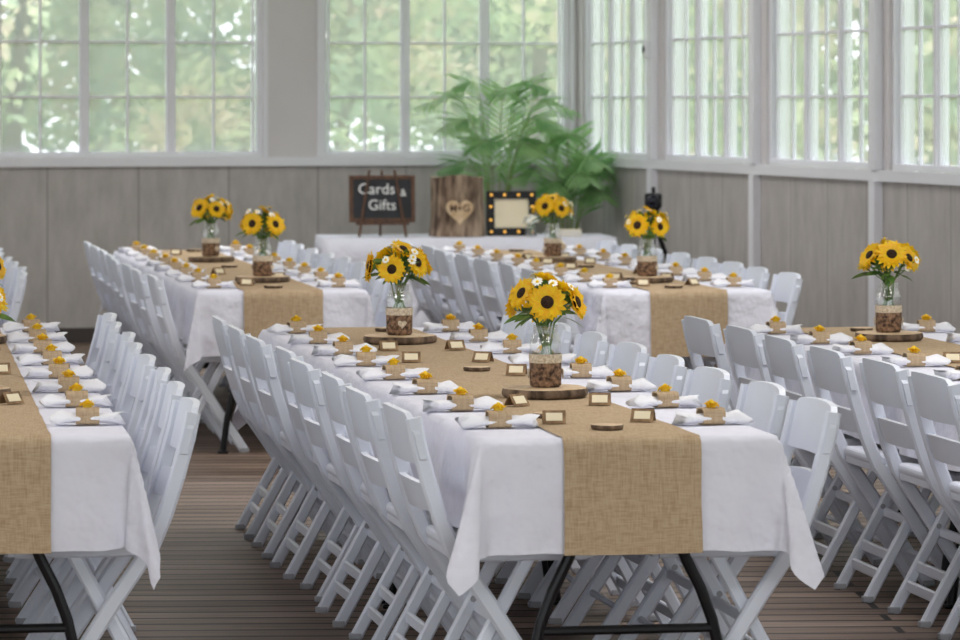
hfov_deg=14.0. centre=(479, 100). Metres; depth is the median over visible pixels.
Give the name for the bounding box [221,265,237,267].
coaster
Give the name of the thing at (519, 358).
napkin
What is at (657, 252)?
folding chair
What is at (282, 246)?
folding chair
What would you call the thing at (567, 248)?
napkin
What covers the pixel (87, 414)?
napkin
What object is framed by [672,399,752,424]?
napkin
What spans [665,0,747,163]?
window
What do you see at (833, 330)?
table runner
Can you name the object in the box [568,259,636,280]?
table runner
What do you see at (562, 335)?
folding chair
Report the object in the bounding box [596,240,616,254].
folding chair
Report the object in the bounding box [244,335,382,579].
folding chair
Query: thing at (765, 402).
folding chair
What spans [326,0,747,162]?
leafy tree
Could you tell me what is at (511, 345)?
napkin
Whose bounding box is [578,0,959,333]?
wall
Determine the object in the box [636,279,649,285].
place card
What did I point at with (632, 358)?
folding chair
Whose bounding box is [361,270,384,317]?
folding chair
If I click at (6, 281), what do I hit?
folding chair
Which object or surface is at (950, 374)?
napkin
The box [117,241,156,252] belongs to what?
napkin
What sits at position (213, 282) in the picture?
napkin
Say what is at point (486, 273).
folding chair
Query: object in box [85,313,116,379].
folding chair
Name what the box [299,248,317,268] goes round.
folding chair
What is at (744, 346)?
folding chair
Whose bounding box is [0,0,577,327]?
wall
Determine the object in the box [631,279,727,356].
table runner
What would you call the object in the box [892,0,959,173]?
window
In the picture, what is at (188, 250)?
coaster
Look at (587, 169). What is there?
potted palm
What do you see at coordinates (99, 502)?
tablecloth
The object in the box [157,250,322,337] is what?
table runner
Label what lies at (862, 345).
napkin
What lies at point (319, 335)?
napkin
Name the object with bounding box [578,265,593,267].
coaster
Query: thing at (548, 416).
place card
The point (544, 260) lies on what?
place card
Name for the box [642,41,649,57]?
light switch
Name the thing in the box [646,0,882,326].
trim
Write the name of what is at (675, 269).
napkin
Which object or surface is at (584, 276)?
napkin
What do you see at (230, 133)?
leafy tree
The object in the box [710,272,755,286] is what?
napkin
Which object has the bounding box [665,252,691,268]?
folding chair
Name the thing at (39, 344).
napkin
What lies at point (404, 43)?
window
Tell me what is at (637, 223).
centerpiece
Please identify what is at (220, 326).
folding chair
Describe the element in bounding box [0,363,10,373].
place card
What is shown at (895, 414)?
tablecloth
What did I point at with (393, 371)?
napkin
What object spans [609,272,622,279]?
place card
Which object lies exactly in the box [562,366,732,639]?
folding chair
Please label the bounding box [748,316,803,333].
napkin
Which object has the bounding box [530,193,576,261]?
centerpiece
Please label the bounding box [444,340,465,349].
place card
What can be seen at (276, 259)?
napkin
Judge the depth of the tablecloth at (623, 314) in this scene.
17.73 m
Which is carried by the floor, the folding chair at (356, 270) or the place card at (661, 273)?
the folding chair at (356, 270)
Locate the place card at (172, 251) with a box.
[170,249,181,254]
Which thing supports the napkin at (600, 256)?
on the tablecloth at (623, 314)
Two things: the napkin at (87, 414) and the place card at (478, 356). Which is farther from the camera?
the place card at (478, 356)
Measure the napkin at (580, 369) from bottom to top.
0.067 m
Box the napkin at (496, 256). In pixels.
[477,249,514,260]
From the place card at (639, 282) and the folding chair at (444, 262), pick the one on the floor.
the folding chair at (444, 262)
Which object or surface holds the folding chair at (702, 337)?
on the floor
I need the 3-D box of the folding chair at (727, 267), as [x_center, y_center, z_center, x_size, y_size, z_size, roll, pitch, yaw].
[1.026,1.204,19.277,0.513,0.814,0.440,0,0,-10]
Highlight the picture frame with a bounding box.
[486,191,536,235]
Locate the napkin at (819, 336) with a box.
[789,325,852,343]
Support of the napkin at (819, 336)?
on the tablecloth at (895, 414)
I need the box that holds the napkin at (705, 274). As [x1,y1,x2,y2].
[682,267,727,280]
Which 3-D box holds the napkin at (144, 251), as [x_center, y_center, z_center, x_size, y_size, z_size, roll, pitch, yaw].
[-1.854,0.827,21.556,0.207,0.067,0.099,0,0,-16]
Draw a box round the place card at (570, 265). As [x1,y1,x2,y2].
[565,262,576,268]
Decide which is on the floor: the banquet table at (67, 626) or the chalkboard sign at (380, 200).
the banquet table at (67, 626)
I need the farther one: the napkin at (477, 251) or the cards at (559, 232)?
the cards at (559, 232)
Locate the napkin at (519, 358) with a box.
[508,345,576,363]
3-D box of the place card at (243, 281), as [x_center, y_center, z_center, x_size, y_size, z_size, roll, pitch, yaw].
[-1.084,0.840,18.118,0.062,0.034,0.046,0,0,1]
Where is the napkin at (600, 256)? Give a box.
[584,248,621,260]
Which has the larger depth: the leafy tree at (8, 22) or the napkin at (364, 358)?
the leafy tree at (8, 22)
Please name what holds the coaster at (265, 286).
on the table runner at (264, 308)
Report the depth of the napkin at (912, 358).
12.63 m
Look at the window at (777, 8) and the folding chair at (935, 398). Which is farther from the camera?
the window at (777, 8)
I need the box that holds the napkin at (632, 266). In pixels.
[628,263,670,269]
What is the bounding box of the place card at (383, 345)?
[378,340,397,350]
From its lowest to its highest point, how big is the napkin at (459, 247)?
0.067 m
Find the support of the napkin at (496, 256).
on the tablecloth at (623, 314)
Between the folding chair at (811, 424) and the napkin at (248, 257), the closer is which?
the folding chair at (811, 424)
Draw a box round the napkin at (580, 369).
[561,356,613,377]
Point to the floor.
(212, 584)
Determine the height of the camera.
1.073 m
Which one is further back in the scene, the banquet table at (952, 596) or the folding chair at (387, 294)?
the folding chair at (387, 294)
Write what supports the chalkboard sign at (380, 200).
on the tablecloth at (353, 246)
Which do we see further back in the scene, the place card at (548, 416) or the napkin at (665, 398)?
the napkin at (665, 398)
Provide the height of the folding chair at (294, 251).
0.814 m
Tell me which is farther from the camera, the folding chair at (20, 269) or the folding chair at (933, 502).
the folding chair at (20, 269)
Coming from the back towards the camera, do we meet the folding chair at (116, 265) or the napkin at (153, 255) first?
the napkin at (153, 255)
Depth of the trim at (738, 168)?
22.36 m
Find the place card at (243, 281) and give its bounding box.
[240,278,253,285]
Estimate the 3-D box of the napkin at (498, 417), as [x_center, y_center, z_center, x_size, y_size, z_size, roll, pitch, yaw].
[0.049,0.827,10.278,0.218,0.067,0.109,0,0,-9]
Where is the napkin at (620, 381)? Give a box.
[586,368,656,390]
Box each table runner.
[0,332,50,553]
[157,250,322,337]
[324,327,702,555]
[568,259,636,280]
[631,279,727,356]
[823,327,856,342]
[872,337,959,355]
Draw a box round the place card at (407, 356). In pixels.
[402,351,420,361]
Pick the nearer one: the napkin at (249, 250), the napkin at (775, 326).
the napkin at (775, 326)
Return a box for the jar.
[522,214,538,232]
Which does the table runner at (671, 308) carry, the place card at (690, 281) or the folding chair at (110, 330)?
the place card at (690, 281)
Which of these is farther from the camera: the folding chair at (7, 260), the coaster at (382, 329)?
the folding chair at (7, 260)
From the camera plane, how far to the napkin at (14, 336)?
13.91 m
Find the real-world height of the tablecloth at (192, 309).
0.392 m
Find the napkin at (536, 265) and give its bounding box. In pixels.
[516,257,555,270]
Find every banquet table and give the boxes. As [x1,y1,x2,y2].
[0,554,77,639]
[202,364,235,453]
[381,553,721,639]
[791,458,957,603]
[942,531,959,608]
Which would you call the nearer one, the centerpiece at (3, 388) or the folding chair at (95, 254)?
the centerpiece at (3, 388)
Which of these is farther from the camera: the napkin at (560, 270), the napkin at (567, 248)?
the napkin at (567, 248)
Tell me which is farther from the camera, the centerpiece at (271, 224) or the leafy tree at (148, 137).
the leafy tree at (148, 137)
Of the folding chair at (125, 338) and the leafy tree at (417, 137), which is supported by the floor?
the folding chair at (125, 338)
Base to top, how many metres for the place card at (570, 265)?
0.034 m
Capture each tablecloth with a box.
[0,328,159,588]
[99,251,375,374]
[232,327,823,595]
[314,233,616,327]
[414,250,780,362]
[724,331,959,471]
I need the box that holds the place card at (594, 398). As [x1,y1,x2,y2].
[589,393,610,404]
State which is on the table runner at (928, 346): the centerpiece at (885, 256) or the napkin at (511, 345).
the centerpiece at (885, 256)
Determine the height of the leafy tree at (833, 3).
8.735 m
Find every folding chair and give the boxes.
[0,257,12,281]
[0,261,18,312]
[0,267,26,319]
[0,272,26,327]
[0,322,121,554]
[3,332,135,574]
[5,342,142,598]
[7,397,200,639]
[8,354,156,623]
[23,367,170,639]
[34,381,184,639]
[83,241,122,332]
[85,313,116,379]
[90,245,136,341]
[99,249,146,353]
[106,254,148,353]
[111,258,171,380]
[121,263,210,429]
[132,268,221,439]
[147,274,248,451]
[211,240,294,383]
[212,316,327,538]
[218,244,304,391]
[227,325,343,558]
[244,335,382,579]
[273,346,383,602]
[287,358,441,627]
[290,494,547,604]
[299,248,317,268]
[315,252,334,273]
[319,371,462,639]
[332,257,352,279]
[343,386,480,639]
[346,261,365,287]
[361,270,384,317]
[374,275,405,326]
[380,402,593,639]
[402,241,456,323]
[421,245,478,318]
[433,249,489,331]
[454,254,501,332]
[472,258,508,331]
[494,332,609,575]
[495,342,649,598]
[499,263,535,343]
[500,313,535,343]
[520,268,573,344]
[528,354,686,624]
[534,322,572,354]
[553,276,648,364]
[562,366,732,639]
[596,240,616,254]
[616,244,638,258]
[618,381,788,639]
[640,248,663,263]
[648,397,840,639]
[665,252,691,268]
[681,316,822,537]
[682,261,745,369]
[687,272,802,364]
[688,267,769,366]
[691,257,716,274]
[723,325,867,558]
[762,335,909,578]
[807,346,959,602]
[859,358,959,627]
[889,488,939,536]
[907,371,959,639]
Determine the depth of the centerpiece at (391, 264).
13.79 m
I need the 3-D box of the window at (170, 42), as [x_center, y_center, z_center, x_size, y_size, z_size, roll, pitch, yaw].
[-2.347,-0.537,25.942,1.820,1.825,0.090,0,0,-15]
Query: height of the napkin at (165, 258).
0.067 m
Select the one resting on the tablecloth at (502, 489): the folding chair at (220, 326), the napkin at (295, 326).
the napkin at (295, 326)
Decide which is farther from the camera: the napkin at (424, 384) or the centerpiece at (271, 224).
the centerpiece at (271, 224)
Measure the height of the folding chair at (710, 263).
0.814 m
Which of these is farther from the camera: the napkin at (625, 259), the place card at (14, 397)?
the napkin at (625, 259)
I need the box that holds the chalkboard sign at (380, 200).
[349,170,414,236]
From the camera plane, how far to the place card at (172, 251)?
21.70 m
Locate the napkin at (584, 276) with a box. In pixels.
[560,267,606,281]
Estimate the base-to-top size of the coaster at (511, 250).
0.012 m
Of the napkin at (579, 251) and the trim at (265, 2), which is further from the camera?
the trim at (265, 2)
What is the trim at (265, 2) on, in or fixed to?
attached to the wall at (47, 214)
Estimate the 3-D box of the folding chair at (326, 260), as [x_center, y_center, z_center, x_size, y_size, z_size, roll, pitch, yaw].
[-1.024,1.204,20.450,0.513,0.814,0.440,0,0,-9]
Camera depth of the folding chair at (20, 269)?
18.87 m
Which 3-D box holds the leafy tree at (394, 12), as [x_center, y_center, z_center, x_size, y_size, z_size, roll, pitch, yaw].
[-1.317,-1.843,43.729,5.985,8.661,6.066,0,0,-8]
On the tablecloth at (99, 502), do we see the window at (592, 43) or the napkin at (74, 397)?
the napkin at (74, 397)
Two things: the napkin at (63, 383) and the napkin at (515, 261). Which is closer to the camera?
the napkin at (63, 383)
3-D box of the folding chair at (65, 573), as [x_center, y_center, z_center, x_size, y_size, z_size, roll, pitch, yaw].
[-1.173,1.204,11.564,0.513,0.814,0.440,0,0,-7]
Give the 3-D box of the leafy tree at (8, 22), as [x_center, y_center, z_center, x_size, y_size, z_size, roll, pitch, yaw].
[-7.024,-1.707,35.961,5.999,8.481,5.421,0,0,22]
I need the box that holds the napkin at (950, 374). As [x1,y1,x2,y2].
[933,365,959,379]
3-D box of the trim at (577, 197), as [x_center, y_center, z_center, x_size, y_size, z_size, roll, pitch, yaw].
[0.652,1.018,26.669,0.050,1.164,0.050,0,0,-15]
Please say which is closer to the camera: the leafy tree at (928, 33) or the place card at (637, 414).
the place card at (637, 414)
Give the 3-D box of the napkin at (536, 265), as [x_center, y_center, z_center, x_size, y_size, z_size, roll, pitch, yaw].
[0.285,0.827,19.779,0.207,0.067,0.099,0,0,-7]
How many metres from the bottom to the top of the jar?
0.142 m
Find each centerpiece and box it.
[0,257,6,343]
[0,287,15,395]
[188,193,234,261]
[234,205,290,282]
[362,239,436,344]
[502,271,587,399]
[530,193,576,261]
[622,205,672,282]
[852,237,922,341]
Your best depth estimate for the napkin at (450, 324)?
14.54 m
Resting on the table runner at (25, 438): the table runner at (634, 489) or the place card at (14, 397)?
the place card at (14, 397)
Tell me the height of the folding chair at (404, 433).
0.814 m
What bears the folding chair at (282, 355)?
on the floor
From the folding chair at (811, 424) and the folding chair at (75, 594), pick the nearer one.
the folding chair at (811, 424)
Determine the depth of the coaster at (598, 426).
10.16 m
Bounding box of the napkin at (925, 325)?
[901,314,955,331]
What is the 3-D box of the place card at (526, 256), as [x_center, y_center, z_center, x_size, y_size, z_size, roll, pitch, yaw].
[0.255,0.840,21.052,0.046,0.034,0.062,0,0,44]
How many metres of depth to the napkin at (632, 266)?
19.82 m
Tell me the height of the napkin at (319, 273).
0.067 m
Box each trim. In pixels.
[0,156,572,166]
[263,0,574,156]
[571,168,579,228]
[598,157,959,185]
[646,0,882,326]
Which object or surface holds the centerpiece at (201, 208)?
on the table runner at (264, 308)
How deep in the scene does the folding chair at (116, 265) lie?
19.53 m
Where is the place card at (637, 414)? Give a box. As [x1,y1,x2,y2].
[630,408,655,421]
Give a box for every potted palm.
[412,72,581,204]
[506,120,621,228]
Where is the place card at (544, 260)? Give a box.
[542,258,553,263]
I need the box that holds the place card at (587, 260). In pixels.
[584,257,595,263]
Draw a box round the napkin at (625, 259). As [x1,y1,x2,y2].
[605,252,636,264]
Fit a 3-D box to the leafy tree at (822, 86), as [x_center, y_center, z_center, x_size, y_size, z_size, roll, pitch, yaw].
[5.203,-1.590,44.742,5.076,7.539,4.569,0,0,-24]
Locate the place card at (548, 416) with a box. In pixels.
[542,410,565,423]
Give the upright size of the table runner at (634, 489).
0.301 m
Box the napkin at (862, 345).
[832,334,893,353]
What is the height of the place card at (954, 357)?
0.034 m
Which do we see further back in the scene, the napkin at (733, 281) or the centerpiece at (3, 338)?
the napkin at (733, 281)
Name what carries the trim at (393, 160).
attached to the wall at (47, 214)
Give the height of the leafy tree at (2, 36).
8.776 m
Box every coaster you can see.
[187,249,201,251]
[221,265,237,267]
[264,285,282,287]
[375,327,385,331]
[463,366,489,370]
[509,249,523,251]
[533,412,541,417]
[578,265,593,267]
[591,423,623,429]
[664,285,682,287]
[850,327,872,330]
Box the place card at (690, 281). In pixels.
[684,278,699,284]
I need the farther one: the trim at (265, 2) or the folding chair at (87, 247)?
the trim at (265, 2)
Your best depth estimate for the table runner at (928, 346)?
13.65 m
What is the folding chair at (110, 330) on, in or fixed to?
on the floor
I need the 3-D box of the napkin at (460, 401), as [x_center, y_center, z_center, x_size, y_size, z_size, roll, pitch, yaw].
[-0.055,0.827,10.841,0.218,0.067,0.109,0,0,-17]
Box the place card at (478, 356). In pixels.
[472,351,493,361]
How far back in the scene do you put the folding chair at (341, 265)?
19.98 m
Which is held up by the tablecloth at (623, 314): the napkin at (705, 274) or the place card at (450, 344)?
the napkin at (705, 274)
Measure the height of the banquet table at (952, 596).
0.734 m
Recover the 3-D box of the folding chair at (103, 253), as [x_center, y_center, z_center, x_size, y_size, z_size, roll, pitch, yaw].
[-1.788,1.204,20.950,0.513,0.814,0.440,0,0,-8]
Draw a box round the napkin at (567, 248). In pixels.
[541,241,575,251]
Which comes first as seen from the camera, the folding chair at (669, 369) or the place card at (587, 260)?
the folding chair at (669, 369)
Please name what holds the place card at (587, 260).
on the table runner at (597, 269)
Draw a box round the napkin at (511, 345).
[480,333,540,352]
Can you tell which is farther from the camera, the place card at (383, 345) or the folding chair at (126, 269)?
the folding chair at (126, 269)
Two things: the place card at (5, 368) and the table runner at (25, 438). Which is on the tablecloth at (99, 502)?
the table runner at (25, 438)
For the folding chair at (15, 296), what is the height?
0.814 m
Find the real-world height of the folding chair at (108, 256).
0.814 m
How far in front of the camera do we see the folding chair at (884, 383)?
12.01 m
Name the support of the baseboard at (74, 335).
attached to the wall at (47, 214)
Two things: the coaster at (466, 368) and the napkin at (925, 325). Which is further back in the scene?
the napkin at (925, 325)
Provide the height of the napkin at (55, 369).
0.067 m
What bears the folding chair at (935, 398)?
on the floor
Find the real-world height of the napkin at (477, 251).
0.067 m
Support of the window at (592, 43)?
in the wall at (816, 229)
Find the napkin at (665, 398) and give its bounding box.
[625,383,702,407]
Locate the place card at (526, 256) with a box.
[522,253,531,259]
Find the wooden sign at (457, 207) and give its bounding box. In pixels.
[429,175,485,236]
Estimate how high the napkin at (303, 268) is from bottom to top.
0.067 m
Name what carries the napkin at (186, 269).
on the tablecloth at (192, 309)
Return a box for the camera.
[640,187,667,260]
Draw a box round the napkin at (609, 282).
[586,273,632,287]
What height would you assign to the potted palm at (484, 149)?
1.796 m
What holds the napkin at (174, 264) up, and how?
on the tablecloth at (192, 309)
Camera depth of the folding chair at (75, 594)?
11.14 m
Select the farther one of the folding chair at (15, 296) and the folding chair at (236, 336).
the folding chair at (15, 296)
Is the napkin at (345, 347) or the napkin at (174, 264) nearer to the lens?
the napkin at (345, 347)
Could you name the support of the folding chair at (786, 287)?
on the floor
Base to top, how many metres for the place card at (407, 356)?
0.034 m
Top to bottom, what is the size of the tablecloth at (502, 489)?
0.390 m
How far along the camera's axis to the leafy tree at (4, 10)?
43.35 m
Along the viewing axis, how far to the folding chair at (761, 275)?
18.68 m
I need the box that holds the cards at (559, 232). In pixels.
[556,229,581,235]
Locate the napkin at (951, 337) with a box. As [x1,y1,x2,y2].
[946,333,959,341]
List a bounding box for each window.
[0,0,262,157]
[322,0,568,156]
[585,0,645,158]
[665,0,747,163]
[769,0,867,168]
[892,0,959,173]
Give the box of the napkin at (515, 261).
[497,253,533,265]
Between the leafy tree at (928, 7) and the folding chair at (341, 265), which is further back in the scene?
the leafy tree at (928, 7)
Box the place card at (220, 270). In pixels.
[211,267,225,274]
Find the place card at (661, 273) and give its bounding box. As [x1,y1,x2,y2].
[660,272,673,279]
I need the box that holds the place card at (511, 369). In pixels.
[506,364,526,374]
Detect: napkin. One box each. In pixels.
[0,313,60,331]
[6,323,67,341]
[11,333,74,352]
[16,344,84,364]
[24,356,95,377]
[32,369,105,391]
[39,383,113,406]
[48,399,125,424]
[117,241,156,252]
[125,245,161,256]
[134,249,172,260]
[145,253,185,265]
[153,258,197,270]
[165,263,205,275]
[175,268,217,281]
[190,274,235,287]
[219,240,253,251]
[230,244,269,255]
[243,250,279,260]
[266,315,322,332]
[271,252,286,263]
[273,257,309,269]
[284,262,325,274]
[287,325,349,343]
[297,267,341,280]
[311,335,376,354]
[316,273,360,286]
[332,345,398,365]
[356,358,428,379]
[389,371,458,393]
[422,386,502,411]
[423,313,474,331]
[441,241,474,252]
[448,323,508,341]
[455,402,539,428]
[459,245,493,256]
[477,249,514,260]
[480,333,540,352]
[497,253,533,265]
[508,345,576,363]
[516,257,555,270]
[541,241,575,251]
[542,263,579,275]
[560,267,606,281]
[561,244,599,255]
[561,356,613,377]
[584,248,621,260]
[586,273,632,287]
[586,368,656,390]
[605,252,636,264]
[625,383,702,407]
[628,263,670,269]
[657,262,697,274]
[672,399,752,424]
[682,267,727,280]
[710,272,755,286]
[748,316,803,333]
[789,325,852,343]
[832,334,893,353]
[881,346,950,365]
[901,314,955,331]
[933,365,959,379]
[946,333,959,341]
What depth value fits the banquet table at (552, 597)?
10.05 m
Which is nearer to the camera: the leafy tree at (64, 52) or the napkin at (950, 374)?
the napkin at (950, 374)
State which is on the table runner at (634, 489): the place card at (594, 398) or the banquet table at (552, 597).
the place card at (594, 398)
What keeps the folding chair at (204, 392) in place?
on the floor
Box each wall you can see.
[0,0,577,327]
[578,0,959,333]
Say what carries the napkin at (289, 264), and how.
on the tablecloth at (192, 309)
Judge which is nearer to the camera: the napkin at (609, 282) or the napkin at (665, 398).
the napkin at (665, 398)
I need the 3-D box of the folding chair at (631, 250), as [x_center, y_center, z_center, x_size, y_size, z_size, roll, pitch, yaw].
[0.603,1.204,21.663,0.513,0.814,0.440,0,0,-9]
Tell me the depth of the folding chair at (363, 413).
10.72 m
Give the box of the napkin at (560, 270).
[542,263,579,275]
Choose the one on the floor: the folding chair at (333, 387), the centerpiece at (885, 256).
the folding chair at (333, 387)
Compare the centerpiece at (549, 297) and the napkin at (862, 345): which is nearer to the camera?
the centerpiece at (549, 297)
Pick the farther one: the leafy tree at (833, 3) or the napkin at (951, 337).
the leafy tree at (833, 3)
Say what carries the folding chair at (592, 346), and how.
on the floor
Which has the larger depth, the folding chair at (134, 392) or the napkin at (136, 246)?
the napkin at (136, 246)
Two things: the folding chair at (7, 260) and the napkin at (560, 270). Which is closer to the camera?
the napkin at (560, 270)
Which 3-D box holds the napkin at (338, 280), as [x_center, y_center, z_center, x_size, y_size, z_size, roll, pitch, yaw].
[-0.656,0.827,18.047,0.207,0.067,0.099,0,0,-6]
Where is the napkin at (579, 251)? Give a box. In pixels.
[561,244,599,255]
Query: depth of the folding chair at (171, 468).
10.18 m
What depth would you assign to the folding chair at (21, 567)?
12.92 m
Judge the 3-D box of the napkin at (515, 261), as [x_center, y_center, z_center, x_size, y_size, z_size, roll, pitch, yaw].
[0.196,0.827,20.344,0.218,0.067,0.109,0,0,-7]
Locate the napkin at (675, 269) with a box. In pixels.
[657,262,697,274]
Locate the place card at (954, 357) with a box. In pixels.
[943,352,959,362]
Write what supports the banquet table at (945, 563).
on the floor
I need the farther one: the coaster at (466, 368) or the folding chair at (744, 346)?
the folding chair at (744, 346)
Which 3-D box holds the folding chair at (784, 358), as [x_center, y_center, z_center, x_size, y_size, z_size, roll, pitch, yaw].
[1.244,1.204,13.243,0.513,0.814,0.440,0,0,-10]
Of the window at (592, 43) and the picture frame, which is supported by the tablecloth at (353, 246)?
the picture frame
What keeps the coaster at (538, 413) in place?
on the table runner at (634, 489)
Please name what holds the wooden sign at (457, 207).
on the tablecloth at (353, 246)
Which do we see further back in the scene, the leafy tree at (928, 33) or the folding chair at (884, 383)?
the leafy tree at (928, 33)
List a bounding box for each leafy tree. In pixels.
[1,0,54,123]
[1,0,228,151]
[1,0,254,151]
[1,0,254,157]
[1,34,4,100]
[129,0,560,151]
[146,0,643,156]
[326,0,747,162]
[326,0,917,162]
[330,12,822,150]
[693,0,958,173]
[791,3,932,164]
[800,1,956,173]
[924,0,956,165]
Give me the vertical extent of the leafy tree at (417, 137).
7.428 m
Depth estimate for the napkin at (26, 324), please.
14.54 m
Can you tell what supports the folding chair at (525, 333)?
on the floor
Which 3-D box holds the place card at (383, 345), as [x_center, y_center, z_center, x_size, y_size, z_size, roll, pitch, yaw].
[-0.315,0.840,13.390,0.062,0.034,0.046,0,0,-10]
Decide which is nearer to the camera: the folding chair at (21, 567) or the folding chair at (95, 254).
the folding chair at (21, 567)
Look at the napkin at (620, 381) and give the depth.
11.55 m
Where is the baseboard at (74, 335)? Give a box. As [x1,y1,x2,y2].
[55,328,121,342]
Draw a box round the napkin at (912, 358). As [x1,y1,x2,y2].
[881,346,950,365]
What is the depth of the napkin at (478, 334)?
13.93 m
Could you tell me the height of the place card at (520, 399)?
0.034 m
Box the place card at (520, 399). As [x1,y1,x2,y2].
[504,393,529,406]
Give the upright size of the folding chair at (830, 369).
0.814 m
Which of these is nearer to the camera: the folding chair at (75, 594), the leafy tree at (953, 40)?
the folding chair at (75, 594)
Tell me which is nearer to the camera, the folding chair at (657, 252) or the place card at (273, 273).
the place card at (273, 273)
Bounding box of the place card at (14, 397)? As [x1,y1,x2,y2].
[0,391,23,404]
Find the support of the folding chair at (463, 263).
on the floor
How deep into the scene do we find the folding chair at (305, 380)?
11.93 m
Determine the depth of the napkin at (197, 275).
18.55 m
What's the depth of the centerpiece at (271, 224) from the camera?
18.44 m
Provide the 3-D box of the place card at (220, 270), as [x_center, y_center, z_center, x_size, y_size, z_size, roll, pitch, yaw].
[-1.293,0.840,19.269,0.062,0.034,0.046,0,0,-35]
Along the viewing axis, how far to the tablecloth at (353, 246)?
24.51 m
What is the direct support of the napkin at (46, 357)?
on the tablecloth at (99, 502)
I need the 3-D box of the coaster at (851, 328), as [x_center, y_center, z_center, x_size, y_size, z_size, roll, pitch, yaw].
[1.424,0.851,14.539,0.086,0.012,0.086,0,0,-10]
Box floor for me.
[0,343,959,639]
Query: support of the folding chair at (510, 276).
on the floor
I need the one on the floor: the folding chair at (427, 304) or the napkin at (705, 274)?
the folding chair at (427, 304)
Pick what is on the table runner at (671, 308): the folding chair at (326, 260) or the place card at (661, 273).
the place card at (661, 273)
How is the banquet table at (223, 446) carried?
on the floor
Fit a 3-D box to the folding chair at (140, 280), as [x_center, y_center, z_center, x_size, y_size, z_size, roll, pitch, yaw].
[-1.399,1.204,18.556,0.513,0.814,0.440,0,0,-9]
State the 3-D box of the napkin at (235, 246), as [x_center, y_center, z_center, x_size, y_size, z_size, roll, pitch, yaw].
[-1.395,0.827,22.268,0.207,0.067,0.099,0,0,-4]
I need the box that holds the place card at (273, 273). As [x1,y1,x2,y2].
[272,272,284,274]
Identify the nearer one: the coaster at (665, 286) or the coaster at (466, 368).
the coaster at (466, 368)
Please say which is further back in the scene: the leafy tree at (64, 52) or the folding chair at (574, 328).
the leafy tree at (64, 52)
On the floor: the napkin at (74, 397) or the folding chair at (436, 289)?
the folding chair at (436, 289)
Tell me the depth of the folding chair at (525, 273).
18.50 m

